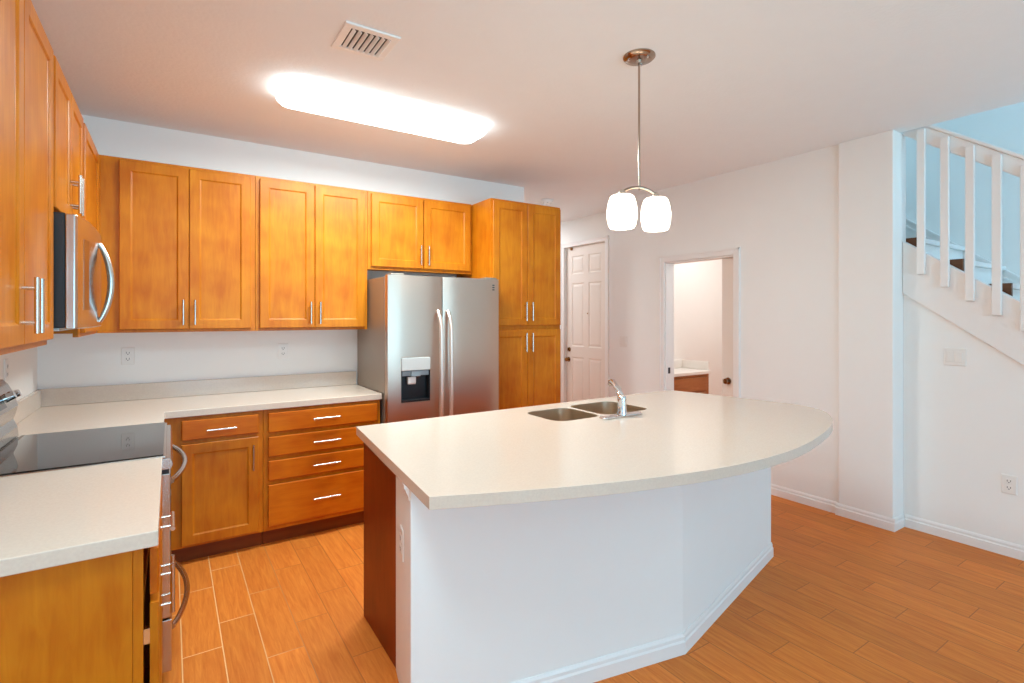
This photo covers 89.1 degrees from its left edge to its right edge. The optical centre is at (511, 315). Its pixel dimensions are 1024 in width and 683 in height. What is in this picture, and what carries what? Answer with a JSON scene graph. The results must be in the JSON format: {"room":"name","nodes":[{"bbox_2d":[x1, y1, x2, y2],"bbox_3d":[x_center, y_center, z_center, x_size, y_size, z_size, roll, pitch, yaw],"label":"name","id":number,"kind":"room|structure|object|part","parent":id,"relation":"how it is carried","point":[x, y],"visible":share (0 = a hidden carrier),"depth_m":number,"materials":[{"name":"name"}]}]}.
{"room":"kitchen","nodes":[
{"label":"kitchen","id":0,"kind":"room"},
{"bbox_2d":[0,347,37,400],"bbox_3d":[-0.672,0.097,-0.298,0.100,2.740,8.440,0,0,-33],"label":"wall","id":1,"kind":"structure","parent":0,"point":[23,364],"depth_m":2.85,"materials":[{"name":"paint"}]},
{"bbox_2d":[4,358,8,381],"bbox_3d":[-2.483,0.267,2.556,0.008,0.115,0.072,0,0,-33],"label":"wall outlet","id":2,"kind":"object","parent":1,"relation":"attached to","point":[6,361],"visible":1,"depth_m":2.55,"materials":[{"name":"white plastic"}]},
{"bbox_2d":[0,0,53,354],"bbox_3d":[-1.507,-0.429,1.400,0.367,1.063,0.916,0,0,-33],"label":"upper cabinet","id":3,"kind":"object","parent":1,"relation":"attached to","point":[26,51],"visible":1,"depth_m":1.48,"materials":[{"name":"brown wood"}]},
{"bbox_3d":[-1.271,-0.429,1.286,0.020,1.023,0.434,0,0,-33],"label":"door","id":4,"kind":"part","parent":3,"relation":"part of","materials":[{"name":"brown wood"}]},
{"bbox_3d":[-1.349,-0.030,1.458,0.040,0.158,0.014,0,0,-33],"label":"handle","id":5,"kind":"part","parent":3,"relation":"part of","materials":[{"name":"silver metal"}]},
{"bbox_3d":[-1.385,-0.030,1.512,0.040,0.158,0.014,0,0,-33],"label":"handle","id":6,"kind":"part","parent":3,"relation":"part of","materials":[{"name":"silver metal"}]},
{"bbox_3d":[-1.514,-0.429,1.655,0.020,1.023,0.442,0,0,-33],"label":"door","id":7,"kind":"part","parent":3,"relation":"part of","materials":[{"name":"brown wood"}]},
{"bbox_2d":[54,55,84,217],"bbox_3d":[-1.968,-0.669,2.102,0.367,0.583,0.760,0,0,-33],"label":"upper cabinet","id":8,"kind":"object","parent":1,"relation":"attached to","point":[69,183],"visible":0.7,"depth_m":2.12,"materials":[{"name":"brown wood"}]},
{"bbox_3d":[-1.756,-0.668,2.024,0.020,0.546,0.360,0,0,-33],"label":"door","id":9,"kind":"part","parent":8,"relation":"part of","materials":[{"name":"brown wood"}]},
{"bbox_3d":[-1.814,-0.508,2.165,0.040,0.158,0.014,0,0,-33],"label":"handle","id":10,"kind":"part","parent":8,"relation":"part of","materials":[{"name":"silver metal"}]},
{"bbox_3d":[-1.956,-0.668,2.328,0.020,0.546,0.360,0,0,-33],"label":"door","id":11,"kind":"part","parent":8,"relation":"part of","materials":[{"name":"brown wood"}]},
{"bbox_3d":[-1.849,-0.508,2.219,0.040,0.158,0.014,0,0,-33],"label":"handle","id":12,"kind":"part","parent":8,"relation":"part of","materials":[{"name":"silver metal"}]},
{"bbox_2d":[54,212,114,330],"bbox_3d":[-1.926,-0.160,2.131,0.467,0.430,0.757,0,0,-33],"label":"microwave","id":13,"kind":"object","parent":8,"relation":"attached to","point":[78,247],"visible":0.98,"depth_m":1.92,"materials":[{"name":"silver metal"}]},
{"bbox_3d":[-1.802,-0.162,2.212,0.055,0.418,0.757,0,0,-33],"label":"door","id":14,"kind":"part","parent":13,"relation":"part of","materials":[{"name":"silver metal"}]},
{"bbox_3d":[-1.808,-0.147,2.317,0.065,0.354,0.030,0,0,-33],"label":"handle","id":15,"kind":"part","parent":13,"relation":"part of","materials":[{"name":"silver metal"}]},
{"bbox_2d":[54,123,99,336],"bbox_3d":[-2.474,-0.429,2.835,0.328,1.063,1.016,0,0,-33],"label":"upper cabinet","id":16,"kind":"object","parent":1,"relation":"attached to","point":[91,158],"visible":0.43,"depth_m":2.76,"materials":[{"name":"brown wood"}]},
{"bbox_3d":[-2.259,-0.429,2.788,0.020,1.023,0.618,0,0,-33],"label":"door","id":17,"kind":"part","parent":16,"relation":"part of","materials":[{"name":"brown wood"}]},
{"bbox_2d":[38,115,523,388],"bbox_3d":[-2.174,0.097,5.357,3.605,2.740,2.860,0,0,-33],"label":"wall","id":18,"kind":"structure","parent":0,"point":[66,361],"depth_m":3.73,"materials":[{"name":"paint"}]},
{"bbox_2d":[121,347,134,364],"bbox_3d":[-2.520,0.263,3.412,0.072,0.115,0.008,0,0,-33],"label":"wall outlet","id":19,"kind":"object","parent":18,"relation":"attached to","point":[127,353],"visible":1,"depth_m":3.41,"materials":[{"name":"white plastic"}]},
{"bbox_2d":[97,155,254,332],"bbox_3d":[-2.178,-0.429,3.423,0.850,1.063,0.362,0,0,-33],"label":"upper cabinet","id":20,"kind":"object","parent":18,"relation":"attached to","point":[179,241],"visible":0.94,"depth_m":3.29,"materials":[{"name":"brown wood"}]},
{"bbox_3d":[-2.222,-0.429,3.236,0.356,1.023,0.020,0,0,-33],"label":"door","id":21,"kind":"part","parent":20,"relation":"part of","materials":[{"name":"brown wood"}]},
{"bbox_3d":[-2.082,-0.023,3.294,0.014,0.158,0.040,0,0,-33],"label":"handle","id":22,"kind":"part","parent":20,"relation":"part of","materials":[{"name":"silver metal"}]},
{"bbox_3d":[-2.029,-0.023,3.329,0.014,0.158,0.040,0,0,-33],"label":"handle","id":23,"kind":"part","parent":20,"relation":"part of","materials":[{"name":"silver metal"}]},
{"bbox_3d":[-1.922,-0.429,3.434,0.354,1.023,0.020,0,0,-33],"label":"door","id":24,"kind":"part","parent":20,"relation":"part of","materials":[{"name":"brown wood"}]},
{"bbox_2d":[278,343,287,358],"bbox_3d":[-1.731,0.264,3.931,0.072,0.115,0.008,0,0,-33],"label":"wall outlet","id":25,"kind":"object","parent":18,"relation":"attached to","point":[282,347],"visible":1,"depth_m":3.93,"materials":[{"name":"white plastic"}]},
{"bbox_2d":[255,176,366,330],"bbox_3d":[-1.498,-0.429,3.870,0.774,1.063,0.362,0,0,-33],"label":"upper cabinet","id":26,"kind":"object","parent":18,"relation":"attached to","point":[311,238],"visible":0.98,"depth_m":3.73,"materials":[{"name":"brown wood"}]},
{"bbox_3d":[-1.578,-0.429,3.660,0.358,1.023,0.020,0,0,-33],"label":"door","id":27,"kind":"part","parent":26,"relation":"part of","materials":[{"name":"brown wood"}]},
{"bbox_3d":[-1.437,-0.023,3.718,0.014,0.158,0.040,0,0,-33],"label":"handle","id":28,"kind":"part","parent":26,"relation":"part of","materials":[{"name":"silver metal"}]},
{"bbox_3d":[-1.384,-0.023,3.753,0.014,0.158,0.040,0,0,-33],"label":"handle","id":29,"kind":"part","parent":26,"relation":"part of","materials":[{"name":"silver metal"}]},
{"bbox_3d":[-1.274,-0.429,3.860,0.362,1.023,0.020,0,0,-33],"label":"door","id":30,"kind":"part","parent":26,"relation":"part of","materials":[{"name":"brown wood"}]},
{"bbox_2d":[367,191,471,274],"bbox_3d":[-0.794,-0.660,4.334,0.908,0.602,0.362,0,0,-33],"label":"upper cabinet","id":31,"kind":"object","parent":18,"relation":"attached to","point":[405,233],"visible":0.94,"depth_m":4.18,"materials":[{"name":"brown wood"}]},
{"bbox_3d":[-0.901,-0.662,4.105,0.426,0.558,0.020,0,0,-33],"label":"door","id":32,"kind":"part","parent":31,"relation":"part of","materials":[{"name":"brown wood"}]},
{"bbox_3d":[-0.538,-0.662,4.344,0.426,0.558,0.020,0,0,-33],"label":"door","id":33,"kind":"part","parent":31,"relation":"part of","materials":[{"name":"brown wood"}]},
{"bbox_2d":[31,0,1023,221],"bbox_3d":[1.471,-1.403,2.882,7.175,0.260,11.400,0,0,-33],"label":"ceiling","id":34,"kind":"structure","parent":0,"point":[728,86],"depth_m":2.72,"materials":[{"name":"paint"}]},
{"bbox_2d":[331,21,400,60],"bbox_3d":[-0.680,-1.264,2.410,0.247,0.017,0.250,0,0,-33],"label":"ceiling vent","id":35,"kind":"object","parent":34,"relation":"in","point":[354,38],"visible":1,"depth_m":2.39,"materials":[{"name":"white metal"}]},
{"bbox_2d":[276,79,487,143],"bbox_3d":[-0.753,-1.231,3.215,1.275,0.084,0.310,0,0,-33],"label":"ceiling light","id":36,"kind":"object","parent":34,"relation":"attached to","point":[296,94],"visible":1,"depth_m":3.08,"materials":[{"name":"white plastic"}]},
{"bbox_2d":[541,199,552,204],"bbox_3d":[0.384,-1.252,5.707,0.136,0.040,0.136,0,0,-33],"label":"smoke detector","id":37,"kind":"object","parent":34,"relation":"attached to","point":[543,201],"visible":1,"depth_m":5.66,"materials":[{"name":"white plastic"}]},
{"bbox_2d":[607,48,670,231],"bbox_3d":[0.623,-0.850,2.550,0.336,0.847,0.155,0,0,-16],"label":"pendant lamp","id":38,"kind":"object","parent":34,"relation":"hanging from","point":[622,211],"visible":1,"depth_m":2.52,"materials":[{"name":"white glass"}]},
{"bbox_3d":[0.533,-0.505,2.520,0.147,0.159,0.147,0,0,-33],"label":"lamp shade","id":39,"kind":"part","parent":38,"relation":"part of","materials":[{"name":"white glass"}]},
{"bbox_3d":[0.623,-0.930,2.550,0.010,0.625,0.010,0,0,-33],"label":"stem","id":40,"kind":"part","parent":38,"relation":"part of","materials":[{"name":"silver metal"}]},
{"bbox_3d":[0.623,-0.617,2.550,0.197,0.042,0.014,0,0,-18],"label":"arm","id":41,"kind":"part","parent":38,"relation":"part of","materials":[{"name":"silver metal"}]},
{"bbox_3d":[0.714,-0.505,2.580,0.147,0.159,0.147,0,0,-33],"label":"lamp shade","id":42,"kind":"part","parent":38,"relation":"part of","materials":[{"name":"white glass"}]},
{"bbox_2d":[162,495,1023,682],"bbox_3d":[1.608,1.507,2.673,7.175,0.080,11.900,0,0,-33],"label":"floor","id":43,"kind":"structure","parent":0,"point":[838,599],"depth_m":2.55,"materials":[{"name":"brown wood"}]},
{"bbox_2d":[0,484,174,682],"bbox_3d":[-1.402,1.031,1.533,0.687,0.872,0.802,0,0,-33],"label":"base cabinet","id":44,"kind":"object","parent":43,"relation":"on","point":[96,620],"visible":0.73,"depth_m":1.29,"materials":[{"name":"brown wood"}]},
{"bbox_2d":[0,457,161,576],"bbox_3d":[-1.412,0.520,1.512,0.648,0.146,0.834,0,0,-33],"label":"countertop","id":45,"kind":"structure","parent":44,"relation":"on","point":[48,519],"depth_m":1.46,"materials":[{"name":"stone"}]},
{"bbox_3d":[-1.185,0.983,1.676,0.022,0.776,0.802,0,0,-33],"label":"frame","id":46,"kind":"part","parent":44,"relation":"part of","materials":[{"name":"brown wood"}]},
{"bbox_3d":[-1.052,1.058,1.537,0.020,0.594,0.372,0,0,-33],"label":"door","id":47,"kind":"part","parent":44,"relation":"part of","materials":[{"name":"brown wood"}]},
{"bbox_3d":[-1.157,0.677,1.696,0.020,0.120,0.754,0,0,-33],"label":"drawer","id":48,"kind":"part","parent":44,"relation":"part of","materials":[{"name":"brown wood"}]},
{"bbox_3d":[-1.261,1.058,1.855,0.020,0.594,0.374,0,0,-33],"label":"door","id":49,"kind":"part","parent":44,"relation":"part of","materials":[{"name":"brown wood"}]},
{"bbox_3d":[-1.134,0.677,1.715,0.040,0.014,0.158,0,0,-33],"label":"handle","id":50,"kind":"part","parent":44,"relation":"part of","materials":[{"name":"silver metal"}]},
{"bbox_3d":[-1.151,0.882,1.740,0.040,0.158,0.014,0,0,-33],"label":"handle","id":51,"kind":"part","parent":44,"relation":"part of","materials":[{"name":"silver metal"}]},
{"bbox_3d":[-1.114,0.882,1.683,0.040,0.158,0.014,0,0,-33],"label":"handle","id":52,"kind":"part","parent":44,"relation":"part of","materials":[{"name":"silver metal"}]},
{"bbox_2d":[0,379,189,672],"bbox_3d":[-1.806,0.873,2.211,0.742,1.188,0.762,0,0,-33],"label":"stove","id":53,"kind":"object","parent":43,"relation":"on","point":[44,452],"visible":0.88,"depth_m":2.12,"materials":[{"name":"silver metal"}]},
{"bbox_3d":[-2.177,0.352,2.255,0.046,0.047,0.042,0,0,-33],"label":"control knob","id":54,"kind":"part","parent":53,"relation":"part of","materials":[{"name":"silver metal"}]},
{"bbox_3d":[-2.221,0.352,2.322,0.046,0.047,0.042,0,0,-33],"label":"control knob","id":55,"kind":"part","parent":53,"relation":"part of","materials":[{"name":"silver metal"}]},
{"bbox_2d":[0,422,164,474],"bbox_3d":[-1.807,0.547,2.211,0.546,0.004,0.750,0,0,-33],"label":"glass cooktop","id":56,"kind":"object","parent":53,"relation":"in","point":[44,452],"depth_m":2.14,"materials":[{"name":"black glass"}]},
{"bbox_3d":[-1.810,0.556,2.209,0.573,0.012,0.762,0,0,-33],"label":"cooktop trim","id":57,"kind":"part","parent":53,"relation":"part of","materials":[{"name":"silver metal"}]},
{"bbox_3d":[-1.574,0.907,2.364,0.037,0.570,0.758,0,0,-33],"label":"oven door","id":58,"kind":"part","parent":53,"relation":"part of","materials":[{"name":"silver metal"}]},
{"bbox_3d":[-1.573,1.302,2.365,0.041,0.206,0.758,0,0,-33],"label":"storage drawer","id":59,"kind":"part","parent":53,"relation":"part of","materials":[{"name":"silver metal"}]},
{"bbox_3d":[-1.571,0.584,2.366,0.046,0.042,0.758,0,0,-33],"label":"rail","id":60,"kind":"part","parent":53,"relation":"part of","materials":[{"name":"silver metal"}]},
{"bbox_3d":[-1.534,0.664,2.390,0.076,0.023,0.676,0,0,-33],"label":"handle","id":61,"kind":"part","parent":53,"relation":"part of","materials":[{"name":"silver metal"}]},
{"bbox_3d":[-1.529,1.252,2.393,0.080,0.023,0.676,0,0,-33],"label":"handle","id":62,"kind":"part","parent":53,"relation":"part of","materials":[{"name":"silver metal"}]},
{"bbox_2d":[164,410,262,561],"bbox_3d":[-1.962,1.031,3.381,0.548,0.872,0.670,0,0,-33],"label":"base cabinet","id":63,"kind":"object","parent":43,"relation":"on","point":[217,500],"visible":0.86,"depth_m":3.15,"materials":[{"name":"brown wood"}]},
{"bbox_3d":[-1.770,0.675,3.165,0.410,0.117,0.020,0,0,-33],"label":"drawer","id":64,"kind":"part","parent":63,"relation":"part of","materials":[{"name":"brown wood"}]},
{"bbox_3d":[-1.770,1.057,3.165,0.410,0.596,0.020,0,0,-33],"label":"door","id":65,"kind":"part","parent":63,"relation":"part of","materials":[{"name":"brown wood"}]},
{"bbox_3d":[-1.754,0.681,3.141,0.158,0.014,0.040,0,0,-33],"label":"handle","id":66,"kind":"part","parent":63,"relation":"part of","materials":[{"name":"silver metal"}]},
{"bbox_3d":[-1.609,0.879,3.236,0.014,0.158,0.040,0,0,-33],"label":"handle","id":67,"kind":"part","parent":63,"relation":"part of","materials":[{"name":"silver metal"}]},
{"bbox_2d":[262,399,379,543],"bbox_3d":[-1.413,1.031,3.742,0.761,0.872,0.670,0,0,-33],"label":"base cabinet","id":68,"kind":"object","parent":43,"relation":"on","point":[313,456],"visible":0.86,"depth_m":3.46,"materials":[{"name":"brown wood"}]},
{"bbox_2d":[14,371,381,436],"bbox_3d":[-1.804,0.520,3.279,1.935,0.146,1.014,0,0,-33],"label":"countertop","id":69,"kind":"structure","parent":68,"relation":"on","point":[52,410],"depth_m":3.35,"materials":[{"name":"stone"}]},
{"bbox_3d":[-1.255,1.210,3.504,0.710,0.265,0.020,0,0,-33],"label":"drawer","id":70,"kind":"part","parent":68,"relation":"part of","materials":[{"name":"brown wood"}]},
{"bbox_3d":[-1.255,0.987,3.504,0.710,0.125,0.020,0,0,-33],"label":"drawer","id":71,"kind":"part","parent":68,"relation":"part of","materials":[{"name":"brown wood"}]},
{"bbox_3d":[-1.255,0.834,3.504,0.710,0.125,0.020,0,0,-33],"label":"drawer","id":72,"kind":"part","parent":68,"relation":"part of","materials":[{"name":"brown wood"}]},
{"bbox_3d":[-1.255,0.679,3.504,0.710,0.125,0.020,0,0,-33],"label":"drawer","id":73,"kind":"part","parent":68,"relation":"part of","materials":[{"name":"brown wood"}]},
{"bbox_3d":[-1.239,1.209,3.480,0.175,0.014,0.040,0,0,-33],"label":"handle","id":74,"kind":"part","parent":68,"relation":"part of","materials":[{"name":"silver metal"}]},
{"bbox_3d":[-1.239,0.986,3.480,0.175,0.014,0.040,0,0,-33],"label":"handle","id":75,"kind":"part","parent":68,"relation":"part of","materials":[{"name":"silver metal"}]},
{"bbox_3d":[-1.239,0.833,3.480,0.175,0.014,0.040,0,0,-33],"label":"handle","id":76,"kind":"part","parent":68,"relation":"part of","materials":[{"name":"silver metal"}]},
{"bbox_3d":[-1.239,0.679,3.480,0.175,0.014,0.040,0,0,-33],"label":"handle","id":77,"kind":"part","parent":68,"relation":"part of","materials":[{"name":"silver metal"}]},
{"bbox_2d":[358,273,498,423],"bbox_3d":[-0.659,0.577,4.137,0.909,1.756,0.802,0,0,-33],"label":"refrigerator","id":78,"kind":"object","parent":43,"relation":"on","point":[429,345],"visible":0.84,"depth_m":3.82,"materials":[{"name":"silver metal"}]},
{"bbox_3d":[-0.705,0.543,3.756,0.415,1.664,0.067,0,0,-33],"label":"freezer door","id":79,"kind":"part","parent":78,"relation":"part of","materials":[{"name":"silver metal"}]},
{"bbox_3d":[-0.700,0.343,3.747,0.219,0.092,0.058,0,0,-33],"label":"control panel","id":80,"kind":"part","parent":78,"relation":"part of","materials":[{"name":"grey plastic"}]},
{"bbox_3d":[-0.527,0.414,3.797,0.029,0.922,0.088,0,0,-33],"label":"handle","id":81,"kind":"part","parent":78,"relation":"part of","materials":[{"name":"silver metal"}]},
{"bbox_2d":[456,198,560,409],"bbox_3d":[-0.024,0.253,4.655,0.716,2.428,0.672,0,0,-33],"label":"pantry cabinet","id":82,"kind":"object","parent":43,"relation":"on","point":[516,244],"visible":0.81,"depth_m":4.40,"materials":[{"name":"brown wood"}]},
{"bbox_3d":[-0.014,-0.431,4.318,0.338,1.020,0.020,0,0,-33],"label":"door","id":83,"kind":"part","parent":82,"relation":"part of","materials":[{"name":"brown wood"}]},
{"bbox_3d":[-0.014,0.732,4.318,0.338,1.234,0.020,0,0,-33],"label":"door","id":84,"kind":"part","parent":82,"relation":"part of","materials":[{"name":"brown wood"}]},
{"bbox_3d":[0.118,0.222,4.370,0.014,0.158,0.040,0,0,-33],"label":"handle","id":85,"kind":"part","parent":82,"relation":"part of","materials":[{"name":"silver metal"}]},
{"bbox_3d":[0.118,-0.038,4.370,0.014,0.158,0.040,0,0,-33],"label":"handle","id":86,"kind":"part","parent":82,"relation":"part of","materials":[{"name":"silver metal"}]},
{"bbox_3d":[0.172,0.222,4.405,0.014,0.158,0.040,0,0,-33],"label":"handle","id":87,"kind":"part","parent":82,"relation":"part of","materials":[{"name":"silver metal"}]},
{"bbox_3d":[0.172,-0.038,4.405,0.014,0.158,0.040,0,0,-33],"label":"handle","id":88,"kind":"part","parent":82,"relation":"part of","materials":[{"name":"silver metal"}]},
{"bbox_3d":[0.279,0.732,4.510,0.354,1.234,0.020,0,0,-33],"label":"door","id":89,"kind":"part","parent":82,"relation":"part of","materials":[{"name":"brown wood"}]},
{"bbox_3d":[0.279,-0.431,4.510,0.354,1.020,0.020,0,0,-33],"label":"door","id":90,"kind":"part","parent":82,"relation":"part of","materials":[{"name":"brown wood"}]},
{"bbox_2d":[364,443,772,682],"bbox_3d":[0.457,1.031,2.727,2.389,0.872,1.114,0,0,-33],"label":"kitchen island","id":91,"kind":"object","parent":43,"relation":"on","point":[596,588],"visible":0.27,"depth_m":2.09,"materials":[{"name":"paint"}]},
{"bbox_3d":[-0.600,1.031,2.354,0.014,0.872,0.459,0,0,-33],"label":"panel","id":92,"kind":"part","parent":91,"relation":"part of","materials":[{"name":"brown wood"}]},
{"bbox_2d":[400,524,403,561],"bbox_3d":[-0.423,0.867,1.988,0.008,0.115,0.072,0,0,-21],"label":"wall outlet","id":93,"kind":"object","parent":91,"relation":"attached to","point":[401,528],"visible":1,"depth_m":1.97,"materials":[{"name":"white plastic"}]},
{"bbox_3d":[-0.429,0.624,1.988,0.020,0.057,0.345,0,0,-21],"label":"cap moulding","id":94,"kind":"part","parent":91,"relation":"part of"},
{"bbox_2d":[356,390,832,509],"bbox_3d":[0.615,0.573,2.647,2.613,0.040,1.452,0,0,-33],"label":"island countertop","id":95,"kind":"structure","parent":91,"relation":"on","point":[505,456],"depth_m":2.20,"materials":[{"name":"stone"}]},
{"bbox_2d":[528,402,645,420],"bbox_3d":[0.439,0.678,3.054,0.742,0.245,0.392,0,0,-33],"label":"sink","id":96,"kind":"object","parent":95,"relation":"in","point":[563,414],"visible":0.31,"depth_m":3.13,"materials":[{"name":"silver metal"}]},
{"bbox_3d":[0.282,0.678,2.932,0.345,0.245,0.362,0,0,-33],"label":"bowl","id":97,"kind":"part","parent":96,"relation":"part of","materials":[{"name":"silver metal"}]},
{"bbox_3d":[0.584,0.678,3.149,0.395,0.245,0.392,0,0,-33],"label":"bowl","id":98,"kind":"part","parent":96,"relation":"part of","materials":[{"name":"silver metal"}]},
{"bbox_2d":[599,379,641,419],"bbox_3d":[0.559,0.458,2.918,0.304,0.190,0.205,0,0,-33],"label":"kitchen faucet","id":99,"kind":"object","parent":95,"relation":"on","point":[621,409],"visible":1,"depth_m":2.85,"materials":[{"name":"silver metal"}]},
{"bbox_3d":[0.591,0.424,2.949,0.039,0.123,0.199,0,0,-9],"label":"spout","id":100,"kind":"part","parent":99,"relation":"part of","materials":[{"name":"silver metal"}]},
{"bbox_3d":[0.587,0.410,2.866,0.053,0.058,0.021,0,0,17],"label":"lever","id":101,"kind":"part","parent":99,"relation":"part of","materials":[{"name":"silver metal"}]},
{"bbox_3d":[0.599,0.547,2.857,0.304,0.012,0.052,0,0,-33],"label":"deck plate","id":102,"kind":"part","parent":99,"relation":"part of","materials":[{"name":"silver metal"}]},
{"bbox_2d":[616,394,627,414],"bbox_3d":[0.605,0.485,2.861,0.060,0.110,0.060,0,0,-33],"label":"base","id":103,"kind":"object","parent":99,"relation":"on","point":[621,409],"depth_m":2.84,"materials":[{"name":"silver metal"}]},
{"bbox_3d":[0.682,1.425,2.398,2.376,0.085,0.315,0,0,-33],"label":"baseboard","id":104,"kind":"part","parent":91,"relation":"part of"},
{"bbox_2d":[674,359,710,393],"bbox_3d":[1.795,0.997,5.893,0.905,0.940,0.420,0,0,-33],"label":"bathroom vanity","id":105,"kind":"object","parent":43,"relation":"on","point":[689,375],"visible":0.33,"depth_m":5.88,"materials":[{"name":"brown wood"}]},
{"bbox_3d":[1.890,0.767,5.721,0.785,0.150,0.020,0,0,-33],"label":"drawer","id":106,"kind":"part","parent":105,"relation":"part of","materials":[{"name":"brown wood"}]},
{"bbox_2d":[906,218,1019,299],"bbox_3d":[3.706,0.196,3.140,0.953,2.728,3.426,0,0,-33],"label":"staircase","id":107,"kind":"structure","parent":43,"relation":"on","point":[1010,281],"depth_m":3.81,"materials":[{"name":"white wood"}]},
{"bbox_2d":[903,125,1023,364],"bbox_3d":[3.338,0.034,2.718,0.115,2.866,2.193,0,0,-33],"label":"stair railing","id":108,"kind":"object","parent":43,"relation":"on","point":[981,309],"visible":0.84,"depth_m":3.31,"materials":[{"name":"white wood"}]},
{"bbox_3d":[3.311,-0.587,2.766,0.060,1.624,2.083,0,0,-33],"label":"handrail","id":109,"kind":"part","parent":108,"relation":"part of","materials":[{"name":"white wood"}]},
{"bbox_2d":[674,259,721,395],"bbox_3d":[2.108,0.097,6.404,2.039,2.740,0.085,0,0,-33],"label":"wall","id":110,"kind":"structure","parent":0,"point":[697,285],"depth_m":6.52,"materials":[{"name":"paint"}]},
{"bbox_2d":[560,145,837,501],"bbox_3d":[1.170,0.097,6.147,0.430,2.740,5.215,0,0,-33],"label":"wall","id":111,"kind":"structure","parent":0,"point":[781,214],"depth_m":4.33,"materials":[{"name":"paint"}]},
{"bbox_2d":[565,242,604,401],"bbox_3d":[0.953,0.274,6.704,0.099,2.377,0.789,0,0,-33],"label":"door","id":112,"kind":"structure","parent":111,"relation":"in","point":[585,358],"depth_m":6.72,"materials":[{"name":"paint"}]},
{"bbox_2d":[561,235,608,402],"bbox_3d":[0.919,0.245,6.681,0.022,2.443,0.911,0,0,-33],"label":"door frame","id":113,"kind":"structure","parent":111,"relation":"in","point":[603,238],"depth_m":6.39,"materials":[{"name":"white wood"}]},
{"bbox_2d":[620,336,627,346],"bbox_3d":[1.215,0.277,5.677,0.010,0.115,0.116,0,0,-33],"label":"light switch","id":114,"kind":"object","parent":111,"relation":"attached to","point":[623,339],"visible":1,"depth_m":5.66,"materials":[{"name":"white plastic"}]},
{"bbox_2d":[659,247,739,397],"bbox_3d":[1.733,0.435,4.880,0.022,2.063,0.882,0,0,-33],"label":"door frame","id":115,"kind":"structure","parent":111,"relation":"in","point":[735,252],"depth_m":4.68,"materials":[{"name":"white wood"}]},
{"bbox_2d":[722,258,732,396],"bbox_3d":[2.108,0.469,4.392,0.085,1.979,0.768,0,0,-33],"label":"door","id":116,"kind":"structure","parent":111,"relation":"in","point":[727,263],"depth_m":4.67,"materials":[{"name":"paint"}]},
{"bbox_3d":[1.919,0.582,4.649,0.050,0.063,0.063,0,0,-33],"label":"knob","id":117,"kind":"part","parent":116,"relation":"part of","materials":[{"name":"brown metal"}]},
{"bbox_2d":[771,484,837,512],"bbox_3d":[1.772,1.425,4.828,0.013,0.085,2.350,0,0,-33],"label":"baseboard","id":118,"kind":"structure","parent":111,"relation":"attached to","point":[793,495],"depth_m":4.05,"materials":[{"name":"white wood"}]},
{"bbox_2d":[838,130,905,517],"bbox_3d":[2.593,0.097,3.751,0.215,2.740,0.349,0,0,-33],"label":"wall column","id":119,"kind":"structure","parent":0,"point":[872,168],"depth_m":3.65,"materials":[{"name":"paint"}]},
{"bbox_2d":[835,503,904,531],"bbox_3d":[2.566,1.425,3.734,0.178,0.085,0.376,0,0,-33],"label":"baseboard","id":120,"kind":"structure","parent":119,"relation":"attached to","point":[895,524],"depth_m":3.65,"materials":[{"name":"white wood"}]},
{"bbox_2d":[901,102,1023,275],"bbox_3d":[4.422,-1.133,1.921,1.300,5.200,6.550,0,0,-33],"label":"wall","id":121,"kind":"structure","parent":0,"point":[1002,127],"depth_m":4.07,"materials":[{"name":"paint"}]},
{"bbox_2d":[903,294,1023,545],"bbox_3d":[3.423,0.564,2.639,0.050,1.807,2.421,0,0,-33],"label":"wall","id":122,"kind":"structure","parent":0,"point":[963,426],"depth_m":3.37,"materials":[{"name":"paint"}]},
{"bbox_2d":[944,348,965,365],"bbox_3d":[2.890,0.267,3.394,0.010,0.115,0.116,0,0,-33],"label":"light switch","id":123,"kind":"object","parent":122,"relation":"attached to","point":[952,356],"visible":1,"depth_m":3.39,"materials":[{"name":"white plastic"}]},
{"bbox_2d":[905,514,1023,560],"bbox_3d":[3.308,1.425,2.757,0.013,0.085,2.071,0,0,-33],"label":"baseboard","id":124,"kind":"structure","parent":122,"relation":"attached to","point":[1009,549],"depth_m":3.34,"materials":[{"name":"white wood"}]},
{"bbox_2d":[1001,474,1016,494],"bbox_3d":[3.035,1.029,3.175,0.008,0.115,0.072,0,0,-33],"label":"wall outlet","id":125,"kind":"object","parent":122,"relation":"attached to","point":[1008,482],"visible":1,"depth_m":3.17,"materials":[{"name":"white plastic"}]},
{"bbox_2d":[1005,478,1011,483],"bbox_3d":[3.033,1.009,3.174,0.002,0.028,0.032,0,0,-33],"label":"socket","id":126,"kind":"object","parent":125,"relation":"attached to","point":[1007,480],"depth_m":3.17,"materials":[{"name":"white plastic"}]},
{"bbox_2d":[1005,485,1011,490],"bbox_3d":[3.033,1.049,3.174,0.002,0.028,0.032,0,0,-33],"label":"socket","id":127,"kind":"object","parent":125,"relation":"attached to","point":[1007,487],"depth_m":3.17,"materials":[{"name":"white plastic"}]}
]}

